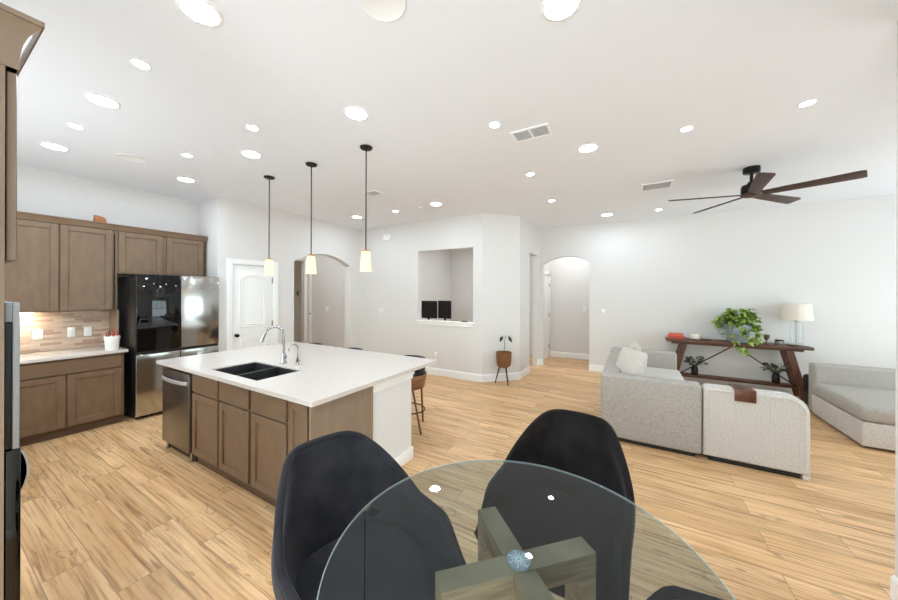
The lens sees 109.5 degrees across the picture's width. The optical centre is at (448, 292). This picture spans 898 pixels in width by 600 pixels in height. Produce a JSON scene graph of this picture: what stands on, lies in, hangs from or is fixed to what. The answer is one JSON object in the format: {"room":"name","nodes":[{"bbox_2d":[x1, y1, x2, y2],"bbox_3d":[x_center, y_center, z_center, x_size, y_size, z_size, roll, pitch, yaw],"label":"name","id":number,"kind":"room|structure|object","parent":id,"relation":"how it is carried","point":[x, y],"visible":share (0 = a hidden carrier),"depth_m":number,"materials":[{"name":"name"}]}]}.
{"room":"open-plan kitchen","nodes":[
{"label":"open-plan kitchen","id":0,"kind":"room"},
{"bbox_2d":[17,164,197,353],"bbox_3d":[-4.943,0.070,3.923,0.120,3.126,3.049,0,0,30],"label":"wall","id":1,"kind":"structure","parent":0,"point":[39,191],"depth_m":4.27,"materials":[{"name":"grey paint"}]},
{"bbox_2d":[5,211,117,312],"bbox_3d":[-4.708,-0.334,3.823,0.375,1.115,0.946,0,0,30],"label":"upper cabinet","id":2,"kind":"object","parent":1,"relation":"attached to","point":[62,264],"visible":0.82,"depth_m":3.75,"materials":[{"name":"brown wood"}]},
{"bbox_2d":[93,215,106,222],"bbox_3d":[-4.509,-0.944,4.105,0.060,0.104,0.115,0,0,30],"label":"wooden block","id":3,"kind":"object","parent":2,"relation":"on","point":[96,218],"visible":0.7,"depth_m":4.08,"materials":[{"name":"orange wood"}]},
{"bbox_2d":[20,310,108,352],"bbox_3d":[-5.112,0.457,3.504,0.008,0.499,1.905,0,0,30],"label":"backsplash","id":4,"kind":"structure","parent":1,"relation":"attached to","point":[54,325],"depth_m":3.97,"materials":[{"name":"tile"}]},
{"bbox_2d":[32,329,42,339],"bbox_3d":[-4.928,0.498,3.807,0.008,0.125,0.078,0,0,30],"label":"wall outlet","id":5,"kind":"object","parent":4,"relation":"attached to","point":[37,334],"visible":1,"depth_m":3.80,"materials":[{"name":"white plastic"}]},
{"bbox_2d":[67,327,74,336],"bbox_3d":[-4.797,0.498,4.033,0.008,0.125,0.066,0,0,30],"label":"wall outlet","id":6,"kind":"object","parent":4,"relation":"attached to","point":[70,330],"visible":1,"depth_m":4.03,"materials":[{"name":"white plastic"}]},
{"bbox_2d":[84,327,91,335],"bbox_3d":[-4.726,0.505,4.156,0.008,0.120,0.070,0,0,30],"label":"wall outlet","id":7,"kind":"object","parent":4,"relation":"attached to","point":[87,330],"visible":1,"depth_m":4.16,"materials":[{"name":"white plastic"}]},
{"bbox_2d":[117,225,207,276],"bbox_3d":[-4.218,-0.570,4.669,0.375,0.640,1.004,0,0,30],"label":"upper cabinet","id":8,"kind":"object","parent":1,"relation":"attached to","point":[139,250],"visible":0.96,"depth_m":4.52,"materials":[{"name":"brown wood"}]},
{"bbox_2d":[198,198,211,276],"bbox_3d":[-3.945,0.073,5.169,0.602,3.126,0.108,0,0,30],"label":"wall","id":9,"kind":"structure","parent":0,"point":[205,206],"depth_m":5.05,"materials":[{"name":"grey paint"}]},
{"bbox_2d":[212,196,359,351],"bbox_3d":[-2.896,0.077,6.209,0.173,3.126,2.958,0,0,30],"label":"wall","id":10,"kind":"structure","parent":0,"point":[240,230],"depth_m":5.79,"materials":[{"name":"grey paint"}]},
{"bbox_2d":[232,264,272,349],"bbox_3d":[-3.289,0.584,5.354,0.105,2.086,0.660,0,0,30],"label":"door","id":11,"kind":"structure","parent":10,"relation":"in","point":[252,290],"depth_m":5.33,"materials":[{"name":"white wood"}]},
{"bbox_2d":[226,258,278,350],"bbox_3d":[-3.358,0.546,5.392,0.193,2.185,0.840,0,0,30],"label":"door frame","id":12,"kind":"structure","parent":10,"relation":"attached to","point":[229,261],"depth_m":5.05,"materials":[{"name":"wood"}]},
{"bbox_2d":[294,256,307,342],"bbox_3d":[-4.159,0.072,7.694,3.500,3.126,4.050,0,0,30],"label":"wall","id":13,"kind":"structure","parent":0,"point":[298,265],"depth_m":9.89,"materials":[{"name":"grey paint"}]},
{"bbox_2d":[297,257,307,342],"bbox_3d":[-3.955,0.361,7.925,0.025,2.550,0.950,0,0,30],"label":"door frame","id":14,"kind":"structure","parent":13,"relation":"attached to","point":[302,258],"depth_m":8.28,"materials":[{"name":"wood"}]},
{"bbox_2d":[373,379,410,457],"bbox_3d":[-1.559,1.200,3.529,2.413,0.888,0.555,0,0,30],"label":"wall","id":15,"kind":"structure","parent":0,"point":[391,405],"depth_m":2.93,"materials":[{"name":"grey paint"}]},
{"bbox_2d":[156,341,436,406],"bbox_3d":[-1.610,0.737,3.400,2.531,0.032,1.555,0,0,30],"label":"countertop","id":16,"kind":"structure","parent":15,"relation":"on","point":[324,374],"depth_m":3.07,"materials":[{"name":"white stone"}]},
{"bbox_2d":[216,362,296,380],"bbox_3d":[-1.806,0.837,2.972,0.762,0.214,0.405,0,0,30],"label":"sink","id":17,"kind":"object","parent":16,"relation":"in","point":[256,371],"visible":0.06,"depth_m":3.10,"materials":[{"name":"black"}]},
{"bbox_2d":[259,326,286,363],"bbox_3d":[-1.762,0.525,3.229,0.276,0.388,0.111,0,0,-3],"label":"kitchen faucet","id":18,"kind":"object","parent":16,"relation":"on","point":[283,355],"visible":1,"depth_m":3.24,"materials":[{"name":"silver metal"}]},
{"bbox_2d":[288,344,299,364],"bbox_3d":[-1.546,0.617,3.201,0.122,0.206,0.058,0,0,1],"label":"tap","id":19,"kind":"object","parent":16,"relation":"on","point":[297,358],"visible":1,"depth_m":3.19,"materials":[{"name":"silver metal"}]},
{"bbox_2d":[373,371,413,392],"bbox_3d":[-0.499,0.804,2.928,0.022,0.088,0.575,0,0,30],"label":"trim","id":20,"kind":"structure","parent":15,"relation":"attached to","point":[397,380],"depth_m":2.89,"materials":[{"name":"wood"}]},
{"bbox_2d":[394,446,412,466],"bbox_3d":[-1.550,1.586,3.531,2.429,0.118,0.571,0,0,30],"label":"baseboard","id":21,"kind":"structure","parent":15,"relation":"attached to","point":[406,456],"depth_m":3.06,"materials":[{"name":"wood"}]},
{"bbox_2d":[312,213,482,374],"bbox_3d":[-1.562,0.082,7.222,5.110,3.126,0.130,0,0,30],"label":"wall","id":22,"kind":"structure","parent":0,"point":[394,283],"depth_m":6.84,"materials":[{"name":"grey paint"}]},
{"bbox_2d":[308,274,311,342],"bbox_3d":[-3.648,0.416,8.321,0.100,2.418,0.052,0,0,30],"label":"door","id":23,"kind":"structure","parent":22,"relation":"in","point":[309,275],"depth_m":8.31,"materials":[{"name":"white wood"}]},
{"bbox_2d":[379,308,383,313],"bbox_3d":[-1.515,0.407,7.113,0.120,0.120,0.010,0,0,30],"label":"light switch","id":24,"kind":"object","parent":22,"relation":"attached to","point":[381,310],"visible":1,"depth_m":7.11,"materials":[{"name":"white plastic"}]},
{"bbox_2d":[383,234,390,240],"bbox_3d":[-1.368,-1.220,7.011,0.190,0.130,0.045,0,0,30],"label":"door chime","id":25,"kind":"object","parent":22,"relation":"attached to","point":[387,237],"visible":1,"depth_m":6.99,"materials":[{"name":"white plastic"}]},
{"bbox_2d":[416,319,473,327],"bbox_3d":[-0.072,0.606,6.346,1.320,0.088,0.175,0,0,30],"label":"ledge","id":26,"kind":"object","parent":22,"relation":"attached to","point":[421,321],"visible":0.91,"depth_m":6.25,"materials":[{"name":"wood"}]},
{"bbox_2d":[425,367,481,381],"bbox_3d":[-0.737,1.580,6.658,3.127,0.134,0.016,0,0,30],"label":"baseboard","id":27,"kind":"structure","parent":22,"relation":"attached to","point":[434,371],"depth_m":6.16,"materials":[{"name":"wood"}]},
{"bbox_2d":[0,0,897,229],"bbox_3d":[-0.216,-1.537,3.765,14.450,0.120,11.200,0,0,30],"label":"ceiling","id":28,"kind":"structure","parent":0,"point":[623,77],"depth_m":2.43,"materials":[{"name":"paint"}]},
{"bbox_2d":[38,142,69,150],"bbox_3d":[-4.016,-1.487,3.234,0.203,0.006,0.203,0,0,30],"label":"recessed light","id":29,"kind":"object","parent":28,"relation":"in","point":[45,144],"visible":1,"depth_m":3.23,"materials":[{"name":"white"}]},
{"bbox_2d":[67,123,84,128],"bbox_3d":[-3.325,-1.485,2.831,0.104,0.006,0.104,0,0,30],"label":"recessed light","id":30,"kind":"object","parent":28,"relation":"in","point":[73,125],"visible":1,"depth_m":2.83,"materials":[{"name":"white"}]},
{"bbox_2d":[83,92,121,108],"bbox_3d":[-2.677,-1.482,2.456,0.203,0.006,0.203,0,0,30],"label":"recessed light","id":31,"kind":"object","parent":28,"relation":"in","point":[98,99],"visible":1,"depth_m":2.45,"materials":[{"name":"white"}]},
{"bbox_2d":[116,153,146,162],"bbox_3d":[-3.498,-1.484,3.505,0.239,0.008,0.239,0,0,30],"label":"ceiling speaker","id":32,"kind":"object","parent":28,"relation":"attached to","point":[128,157],"visible":1,"depth_m":3.51},
{"bbox_2d":[130,58,151,69],"bbox_3d":[-1.996,-1.480,2.058,0.104,0.006,0.104,0,0,30],"label":"recessed light","id":33,"kind":"object","parent":28,"relation":"in","point":[141,64],"visible":1,"depth_m":2.06,"materials":[{"name":"white"}]},
{"bbox_2d":[176,177,195,181],"bbox_3d":[-3.452,-1.485,4.168,0.203,0.006,0.203,0,0,30],"label":"recessed light","id":34,"kind":"object","parent":28,"relation":"in","point":[185,179],"visible":1,"depth_m":4.16,"materials":[{"name":"white"}]},
{"bbox_2d":[181,153,192,156],"bbox_3d":[-2.824,-1.483,3.423,0.104,0.006,0.104,0,0,30],"label":"recessed light","id":35,"kind":"object","parent":28,"relation":"in","point":[182,154],"visible":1,"depth_m":3.42,"materials":[{"name":"white"}]},
{"bbox_2d":[175,0,223,27],"bbox_3d":[-1.307,-1.478,1.671,0.203,0.006,0.203,0,0,30],"label":"recessed light","id":36,"kind":"object","parent":28,"relation":"in","point":[202,12],"visible":1,"depth_m":1.67,"materials":[{"name":"white"}]},
{"bbox_2d":[240,150,261,157],"bbox_3d":[-2.114,-1.480,3.395,0.203,0.006,0.203,0,0,30],"label":"recessed light","id":37,"kind":"object","parent":28,"relation":"in","point":[248,153],"visible":1,"depth_m":3.39,"materials":[{"name":"white"}]},
{"bbox_2d":[246,124,258,130],"bbox_3d":[-1.761,-1.479,2.848,0.104,0.006,0.104,0,0,30],"label":"recessed light","id":38,"kind":"object","parent":28,"relation":"in","point":[250,127],"visible":1,"depth_m":2.84,"materials":[{"name":"white"}]},
{"bbox_2d":[264,175,274,275],"bbox_3d":[-2.302,-0.852,4.066,0.128,1.262,0.128,0,0,30],"label":"pendant light","id":39,"kind":"object","parent":28,"relation":"hanging from","point":[268,267],"visible":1,"depth_m":4.04,"materials":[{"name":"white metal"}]},
{"bbox_2d":[305,162,316,273],"bbox_3d":[-1.583,-0.850,3.651,0.128,1.262,0.128,0,0,30],"label":"pendant light","id":40,"kind":"object","parent":28,"relation":"hanging from","point":[311,261],"visible":1,"depth_m":3.62,"materials":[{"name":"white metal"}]},
{"bbox_2d":[344,106,368,119],"bbox_3d":[-0.763,-1.476,2.618,0.203,0.006,0.203,0,0,30],"label":"recessed light","id":41,"kind":"object","parent":28,"relation":"in","point":[353,112],"visible":1,"depth_m":2.61,"materials":[{"name":"white"}]},
{"bbox_2d":[360,144,372,271],"bbox_3d":[-0.842,-0.847,3.223,0.128,1.262,0.128,0,0,30],"label":"pendant light","id":42,"kind":"object","parent":28,"relation":"hanging from","point":[365,263],"visible":1,"depth_m":3.20,"materials":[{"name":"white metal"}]},
{"bbox_2d":[362,190,383,196],"bbox_3d":[-1.124,-1.475,4.708,0.255,0.010,0.205,0,0,30],"label":"ceiling vent","id":43,"kind":"object","parent":28,"relation":"in","point":[371,193],"visible":0.91,"depth_m":4.70,"materials":[{"name":"metal"}]},
{"bbox_2d":[359,0,405,21],"bbox_3d":[-0.337,-1.473,1.607,0.239,0.008,0.239,0,0,30],"label":"ceiling speaker","id":44,"kind":"object","parent":28,"relation":"attached to","point":[380,10],"visible":1,"depth_m":1.65},
{"bbox_2d":[430,202,441,205],"bbox_3d":[-0.216,-1.474,5.279,0.203,0.006,0.203,0,0,30],"label":"recessed light","id":45,"kind":"object","parent":28,"relation":"in","point":[433,203],"visible":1,"depth_m":5.29,"materials":[{"name":"white"}]},
{"bbox_2d":[489,121,499,127],"bbox_3d":[0.399,-1.472,2.782,0.104,0.006,0.104,0,0,30],"label":"recessed light","id":46,"kind":"object","parent":28,"relation":"in","point":[494,124],"visible":1,"depth_m":2.78,"materials":[{"name":"white"}]},
{"bbox_2d":[509,123,552,142],"bbox_3d":[0.758,-1.468,2.928,0.345,0.010,0.215,0,0,30],"label":"ceiling vent","id":47,"kind":"object","parent":28,"relation":"in","point":[542,130],"visible":1,"depth_m":2.92,"materials":[{"name":"metal"}]},
{"bbox_2d":[540,0,581,21],"bbox_3d":[0.574,-1.471,1.627,0.203,0.006,0.203,0,0,30],"label":"recessed light","id":48,"kind":"object","parent":28,"relation":"in","point":[551,10],"visible":1,"depth_m":1.65,"materials":[{"name":"white"}]},
{"bbox_2d":[577,143,598,152],"bbox_3d":[1.411,-1.468,3.225,0.203,0.006,0.203,0,0,30],"label":"recessed light","id":49,"kind":"object","parent":28,"relation":"in","point":[590,147],"visible":1,"depth_m":3.21,"materials":[{"name":"white"}]},
{"bbox_2d":[641,180,673,191],"bbox_3d":[2.839,-1.461,4.345,0.360,0.010,0.320,0,0,30],"label":"ceiling vent","id":50,"kind":"object","parent":28,"relation":"in","point":[664,184],"visible":1,"depth_m":4.33,"materials":[{"name":"metal"}]},
{"bbox_2d":[679,125,693,131],"bbox_3d":[2.122,-1.466,2.838,0.104,0.006,0.104,0,0,30],"label":"recessed light","id":51,"kind":"object","parent":28,"relation":"in","point":[686,128],"visible":1,"depth_m":2.83,"materials":[{"name":"white"}]},
{"bbox_2d":[668,165,867,213],"bbox_3d":[3.496,-1.292,3.687,1.587,0.344,1.561,0,0,30],"label":"ceiling fan","id":52,"kind":"object","parent":28,"relation":"hanging from","point":[754,188],"visible":1,"depth_m":3.53,"materials":[{"name":"wood"}]},
{"bbox_2d":[797,99,816,106],"bbox_3d":[2.765,-1.463,2.452,0.104,0.006,0.104,0,0,30],"label":"recessed light","id":53,"kind":"object","parent":28,"relation":"in","point":[811,101],"visible":1,"depth_m":2.45,"materials":[{"name":"white"}]},
{"bbox_2d":[20,354,894,599],"bbox_3d":[-0.227,1.709,3.765,14.450,0.120,11.200,0,0,30],"label":"floor","id":54,"kind":"structure","parent":0,"point":[109,512],"depth_m":2.41,"materials":[{"name":"brown wood"}]},
{"bbox_2d":[0,3,44,599],"bbox_3d":[-1.818,0.396,0.907,0.846,2.495,0.703,0,0,30],"label":"tall cabinet","id":55,"kind":"object","parent":54,"relation":"on","point":[20,32],"visible":1,"depth_m":0.97,"materials":[{"name":"brown wood"}]},
{"bbox_2d":[4,301,19,449],"bbox_3d":[-1.801,0.258,0.978,0.755,0.458,0.492,0,0,30],"label":"microwave","id":56,"kind":"object","parent":55,"relation":"in","point":[11,309],"visible":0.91,"depth_m":0.99,"materials":[{"name":"silver plastic"}]},
{"bbox_2d":[3,446,29,599],"bbox_3d":[-1.823,0.914,0.944,0.755,0.850,0.614,0,0,30],"label":"wall oven","id":57,"kind":"object","parent":55,"relation":"in","point":[16,462],"visible":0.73,"depth_m":0.99,"materials":[{"name":"black metal"}]},
{"bbox_2d":[19,352,123,446],"bbox_3d":[-4.595,1.190,3.753,0.605,0.888,0.943,0,0,30],"label":"base cabinet","id":58,"kind":"object","parent":54,"relation":"on","point":[64,397],"visible":0.8,"depth_m":3.62,"materials":[{"name":"brown wood"}]},
{"bbox_2d":[118,274,218,418],"bbox_3d":[-4.042,0.697,4.612,0.705,1.878,0.936,0,0,30],"label":"fridge","id":59,"kind":"object","parent":54,"relation":"on","point":[161,317],"visible":0.81,"depth_m":4.25,"materials":[{"name":"grey metal"}]},
{"bbox_2d":[161,367,196,462],"bbox_3d":[-2.608,1.206,3.419,0.606,0.870,0.643,0,0,30],"label":"dishwasher","id":60,"kind":"object","parent":54,"relation":"on","point":[177,391],"visible":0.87,"depth_m":3.15,"materials":[{"name":"silver metal"}]},
{"bbox_2d":[192,374,255,494],"bbox_3d":[-1.882,1.198,3.042,1.009,0.890,0.590,0,0,30],"label":"base cabinet","id":61,"kind":"object","parent":54,"relation":"on","point":[221,412],"visible":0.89,"depth_m":2.75,"materials":[{"name":"brown wood"}]},
{"bbox_2d":[251,391,288,506],"bbox_3d":[-1.233,1.201,2.667,0.486,0.890,0.590,0,0,30],"label":"base cabinet","id":62,"kind":"object","parent":54,"relation":"on","point":[269,415],"visible":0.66,"depth_m":2.42,"materials":[{"name":"brown wood"}]},
{"bbox_2d":[288,386,372,453],"bbox_3d":[-0.904,1.202,2.483,0.263,0.890,0.600,0,0,30],"label":"base cabinet","id":63,"kind":"object","parent":54,"relation":"on","point":[353,411],"visible":0.27,"depth_m":2.31,"materials":[{"name":"brown wood"}]},
{"bbox_2d":[271,430,465,599],"bbox_3d":[-0.393,1.197,1.379,0.777,0.911,0.675,0,0,44],"label":"dining chair","id":64,"kind":"object","parent":54,"relation":"on","point":[328,544],"visible":0.94,"depth_m":1.46,"materials":[{"name":"grey fabric"}]},
{"bbox_2d":[404,355,426,434],"bbox_3d":[-0.514,1.236,4.016,0.674,0.831,0.442,0,0,30],"label":"bar stool","id":65,"kind":"object","parent":54,"relation":"on","point":[419,376],"visible":0.4,"depth_m":3.85,"materials":[{"name":"brown"}]},
{"bbox_2d":[495,351,511,384],"bbox_3d":[0.998,1.367,5.805,0.296,0.577,0.303,0,0,30],"label":"planter","id":66,"kind":"object","parent":54,"relation":"on","point":[503,358],"visible":1,"depth_m":5.69,"materials":[{"name":"brown wicker"}]},
{"bbox_2d":[496,351,511,367],"bbox_3d":[0.999,1.216,5.795,0.286,0.275,0.286,0,0,30],"label":"basket","id":67,"kind":"object","parent":66,"relation":"on","point":[503,358],"depth_m":5.69,"materials":[{"name":"brown wicker"}]},
{"bbox_2d":[500,336,511,349],"bbox_3d":[1.036,0.945,5.778,0.227,0.338,0.034,0,0,11],"label":"seedling","id":68,"kind":"object","parent":66,"relation":"on","point":[501,338],"visible":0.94,"depth_m":5.78,"materials":[{"name":"green plant"}]},
{"bbox_2d":[367,494,680,599],"bbox_3d":[0.224,1.270,1.070,1.256,0.761,1.256,0,0,30],"label":"dining table","id":69,"kind":"object","parent":54,"relation":"on","point":[503,570],"visible":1,"depth_m":1.07,"materials":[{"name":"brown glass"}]},
{"bbox_2d":[474,409,635,599],"bbox_3d":[0.600,1.200,1.687,0.675,0.911,0.777,0,0,35],"label":"dining chair","id":70,"kind":"object","parent":54,"relation":"on","point":[566,476],"visible":0.88,"depth_m":1.75,"materials":[{"name":"black fabric"}]},
{"bbox_2d":[601,347,701,456],"bbox_3d":[2.700,1.292,4.356,0.945,0.735,2.250,0,0,30],"label":"sofa","id":71,"kind":"object","parent":54,"relation":"on","point":[660,409],"visible":0.87,"depth_m":3.40,"materials":[{"name":"grey fabric"}]},
{"bbox_2d":[616,345,647,375],"bbox_3d":[2.202,0.923,3.877,0.247,0.483,0.562,0,0,7],"label":"throw pillow","id":72,"kind":"object","parent":71,"relation":"on","point":[629,360],"visible":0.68,"depth_m":3.71,"materials":[{"name":"fabric"}]},
{"bbox_2d":[629,340,640,351],"bbox_3d":[2.503,0.914,4.349,0.214,0.487,0.474,0,0,30],"label":"throw pillow","id":73,"kind":"object","parent":71,"relation":"on","point":[634,345],"visible":0.24,"depth_m":4.18,"materials":[{"name":"fabric"}]},
{"bbox_2d":[644,367,683,379],"bbox_3d":[3.015,1.277,4.708,0.750,0.183,0.926,0,0,30],"label":"seat cushion","id":74,"kind":"object","parent":71,"relation":"on","point":[662,372],"depth_m":4.73,"materials":[{"name":"fabric"}]},
{"bbox_2d":[646,585,723,599],"bbox_3d":[0.793,1.201,0.725,0.777,0.911,0.675,0,0,29],"label":"dining chair","id":75,"kind":"object","parent":54,"relation":"on","point":[671,592],"visible":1,"depth_m":1.08,"materials":[{"name":"black fabric"}]},
{"bbox_2d":[665,336,813,399],"bbox_3d":[4.854,1.250,5.462,1.860,0.833,0.360,0,0,30],"label":"console table","id":76,"kind":"object","parent":54,"relation":"on","point":[788,356],"visible":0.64,"depth_m":5.22,"materials":[{"name":"brown wood"}]},
{"bbox_2d":[667,335,684,338],"bbox_3d":[4.157,0.807,5.831,0.256,0.048,0.189,0,0,30],"label":"book","id":77,"kind":"object","parent":76,"relation":"on","point":[668,336],"visible":0.88,"depth_m":5.75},
{"bbox_2d":[668,332,683,335],"bbox_3d":[4.164,0.762,5.833,0.220,0.042,0.165,0,0,33],"label":"book","id":78,"kind":"object","parent":77,"relation":"on","point":[670,333],"visible":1,"depth_m":5.79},
{"bbox_2d":[683,356,707,374],"bbox_3d":[4.428,1.296,5.706,0.354,0.338,0.267,0,0,11],"label":"vase","id":79,"kind":"object","parent":76,"relation":"on","point":[694,370],"visible":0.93,"depth_m":5.70,"materials":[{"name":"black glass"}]},
{"bbox_2d":[690,334,700,339],"bbox_3d":[4.418,0.786,5.704,0.160,0.092,0.160,0,0,30],"label":"bowl","id":80,"kind":"object","parent":76,"relation":"on","point":[692,336],"visible":1,"depth_m":5.65,"materials":[{"name":"beige ceramic"}]},
{"bbox_2d":[710,308,763,356],"bbox_3d":[4.882,0.644,5.377,0.712,0.771,0.536,0,0,30],"label":"pothos plant","id":81,"kind":"object","parent":76,"relation":"on","point":[737,327],"visible":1,"depth_m":5.28,"materials":[{"name":"green plant"}]},
{"bbox_2d":[681,372,796,388],"bbox_3d":[4.853,1.488,5.462,1.550,0.042,0.176,0,0,30],"label":"shelf","id":82,"kind":"object","parent":76,"relation":"attached to","point":[741,380],"depth_m":5.37,"materials":[{"name":"brown wood"}]},
{"bbox_2d":[763,334,769,343],"bbox_3d":[5.194,0.760,5.198,0.080,0.150,0.080,0,0,30],"label":"goblet","id":83,"kind":"object","parent":76,"relation":"on","point":[766,337],"visible":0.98,"depth_m":5.18,"materials":[{"name":"brown glass"}]},
{"bbox_2d":[760,362,790,383],"bbox_3d":[5.324,1.304,5.192,0.399,0.329,0.236,0,0,30],"label":"potted plant","id":84,"kind":"object","parent":76,"relation":"on","point":[775,378],"visible":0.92,"depth_m":5.17,"materials":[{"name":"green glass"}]},
{"bbox_2d":[774,339,783,344],"bbox_3d":[5.347,0.797,5.144,0.108,0.076,0.108,0,0,30],"label":"candle","id":85,"kind":"object","parent":76,"relation":"on","point":[777,341],"visible":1,"depth_m":5.11,"materials":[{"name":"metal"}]},
{"bbox_2d":[775,341,783,344],"bbox_3d":[5.347,0.807,5.144,0.104,0.056,0.104,0,0,30],"label":"jar","id":86,"kind":"object","parent":85,"relation":"on","point":[776,342],"depth_m":5.11,"materials":[{"name":"grey metal"}]},
{"bbox_2d":[779,303,813,345],"bbox_3d":[5.541,0.504,5.067,0.376,0.664,0.376,0,0,30],"label":"table lamp","id":87,"kind":"object","parent":76,"relation":"on","point":[797,312],"visible":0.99,"depth_m":4.96,"materials":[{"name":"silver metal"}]},
{"bbox_2d":[701,383,810,480],"bbox_3d":[3.096,1.293,3.384,0.755,0.735,0.978,0,0,30],"label":"sofa","id":88,"kind":"object","parent":54,"relation":"on","point":[772,434],"visible":0.91,"depth_m":2.96,"materials":[{"name":"beige fabric"}]},
{"bbox_2d":[729,383,755,403],"bbox_3d":[2.840,0.970,3.078,0.155,0.120,0.210,0,0,30],"label":"tray","id":89,"kind":"object","parent":88,"relation":"on","point":[742,393],"visible":0.93,"depth_m":3.00,"materials":[{"name":"leather"}]},
{"bbox_2d":[803,374,808,404],"bbox_3d":[5.447,1.444,4.646,0.325,0.450,0.260,0,0,30],"label":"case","id":90,"kind":"object","parent":54,"relation":"on","point":[805,376],"visible":0.25,"depth_m":4.73,"materials":[{"name":"plastic"}]},
{"bbox_2d":[809,362,895,450],"bbox_3d":[5.674,1.325,3.418,2.185,0.690,1.320,0,0,30],"label":"sofa","id":91,"kind":"object","parent":54,"relation":"on","point":[859,402],"visible":1,"depth_m":3.88,"materials":[{"name":"beige fabric"}]},
{"bbox_2d":[812,383,895,424],"bbox_3d":[5.624,1.301,3.331,2.185,0.163,1.120,0,0,30],"label":"seat cushion","id":92,"kind":"object","parent":91,"relation":"on","point":[865,404],"depth_m":3.70,"materials":[{"name":"beige fabric"}]},
{"bbox_3d":[-0.173,1.274,7.904,1.400,0.750,0.680,0,0,30],"label":"desk","id":93,"kind":"object","parent":54,"relation":"on","visible":0},
{"bbox_2d":[421,301,436,319],"bbox_3d":[-0.514,0.548,7.929,0.530,0.700,0.180,0,0,30],"label":"monitor","id":94,"kind":"object","parent":93,"relation":"on","point":[429,308],"visible":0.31,"depth_m":7.88,"materials":[{"name":"black plastic"}]},
{"bbox_2d":[438,301,450,320],"bbox_3d":[-0.101,0.544,7.713,0.400,0.710,0.180,0,0,38],"label":"monitor","id":95,"kind":"object","parent":93,"relation":"on","point":[444,307],"visible":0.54,"depth_m":7.69,"materials":[{"name":"black plastic"}]},
{"bbox_3d":[-5.069,1.188,2.932,0.605,0.888,0.950,0,0,30],"label":"base cabinet","id":96,"kind":"object","parent":54,"relation":"on","visible":0},
{"bbox_2d":[20,345,127,363],"bbox_3d":[-4.819,0.726,3.347,0.662,0.034,1.927,0,0,30],"label":"countertop","id":97,"kind":"structure","parent":96,"relation":"on","point":[25,358],"depth_m":3.72,"materials":[{"name":"white stone"}]},
{"bbox_2d":[104,335,119,350],"bbox_3d":[-4.189,0.623,3.948,0.144,0.175,0.144,0,0,30],"label":"tub","id":98,"kind":"object","parent":97,"relation":"on","point":[111,343],"visible":1,"depth_m":3.91,"materials":[{"name":"ceramic"}]},
{"bbox_2d":[109,310,118,335],"bbox_3d":[-4.492,0.468,4.260,0.318,0.484,0.014,0,0,30],"label":"filler panel","id":99,"kind":"object","parent":97,"relation":"on","point":[113,314],"visible":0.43,"depth_m":4.25,"materials":[{"name":"wood"}]},
{"bbox_2d":[421,248,531,354],"bbox_3d":[0.527,0.089,7.870,2.980,3.126,3.083,0,0,30],"label":"wall","id":100,"kind":"structure","parent":0,"point":[447,275],"depth_m":9.46,"materials":[{"name":"grey paint"}]},
{"bbox_2d":[482,213,519,374],"bbox_3d":[0.970,0.090,6.045,0.762,3.126,0.124,0,0,-15],"label":"wall","id":101,"kind":"structure","parent":0,"point":[501,233],"depth_m":5.98,"materials":[{"name":"grey paint"}]},
{"bbox_2d":[482,372,519,381],"bbox_3d":[0.982,1.586,5.975,0.764,0.134,0.016,0,0,-15],"label":"baseboard","id":102,"kind":"structure","parent":101,"relation":"attached to","point":[511,376],"depth_m":5.96,"materials":[{"name":"wood"}]},
{"bbox_2d":[519,216,549,371],"bbox_3d":[1.966,0.094,7.263,0.120,3.126,2.655,0,0,30],"label":"wall","id":103,"kind":"structure","parent":0,"point":[529,234],"depth_m":6.59,"materials":[{"name":"grey paint"}]},
{"bbox_2d":[520,359,538,378],"bbox_3d":[1.716,1.589,6.703,0.016,0.134,1.441,0,0,30],"label":"baseboard","id":104,"kind":"structure","parent":103,"relation":"attached to","point":[526,370],"depth_m":6.38,"materials":[{"name":"wood"}]},
{"bbox_2d":[544,275,549,359],"bbox_3d":[2.394,0.602,7.852,0.030,2.088,0.724,0,0,30],"label":"door","id":105,"kind":"structure","parent":103,"relation":"in","point":[547,284],"depth_m":7.95,"materials":[{"name":"white wood"}]},
{"bbox_2d":[545,272,549,356],"bbox_3d":[2.390,0.568,7.855,0.025,2.180,0.904,0,0,30],"label":"door frame","id":106,"kind":"structure","parent":103,"relation":"attached to","point":[546,273],"depth_m":8.16,"materials":[{"name":"wood"}]},
{"bbox_2d":[550,257,588,354],"bbox_3d":[3.507,0.099,7.320,2.490,3.126,1.154,0,0,30],"label":"wall","id":107,"kind":"structure","parent":0,"point":[569,276],"depth_m":8.10,"materials":[{"name":"grey paint"}]},
{"bbox_2d":[550,351,588,359],"bbox_3d":[3.674,1.596,7.739,2.370,0.134,0.016,0,0,30],"label":"baseboard","id":108,"kind":"structure","parent":107,"relation":"attached to","point":[552,353],"depth_m":8.08,"materials":[{"name":"wood"}]},
{"bbox_2d":[539,195,895,382],"bbox_3d":[5.082,0.105,5.669,6.870,3.126,0.130,0,0,30],"label":"wall","id":109,"kind":"structure","parent":0,"point":[652,278],"depth_m":5.53,"materials":[{"name":"grey paint"}]},
{"bbox_2d":[539,359,792,393],"bbox_3d":[4.997,1.601,5.631,6.770,0.134,0.016,0,0,30],"label":"baseboard","id":110,"kind":"structure","parent":109,"relation":"attached to","point":[598,368],"depth_m":5.70,"materials":[{"name":"wood"}]},
{"bbox_2d":[895,21,897,577],"bbox_3d":[1.242,0.091,-0.433,0.120,3.126,4.893,0,0,30],"label":"wall","id":111,"kind":"structure","parent":0,"point":[896,408],"depth_m":1.71,"materials":[{"name":"grey paint"}]},
{"bbox_2d":[890,575,897,599],"bbox_3d":[1.178,1.587,-0.399,0.016,0.134,4.893,0,0,30],"label":"baseboard","id":112,"kind":"structure","parent":111,"relation":"attached to","point":[893,579],"depth_m":1.70,"materials":[{"name":"wood"}]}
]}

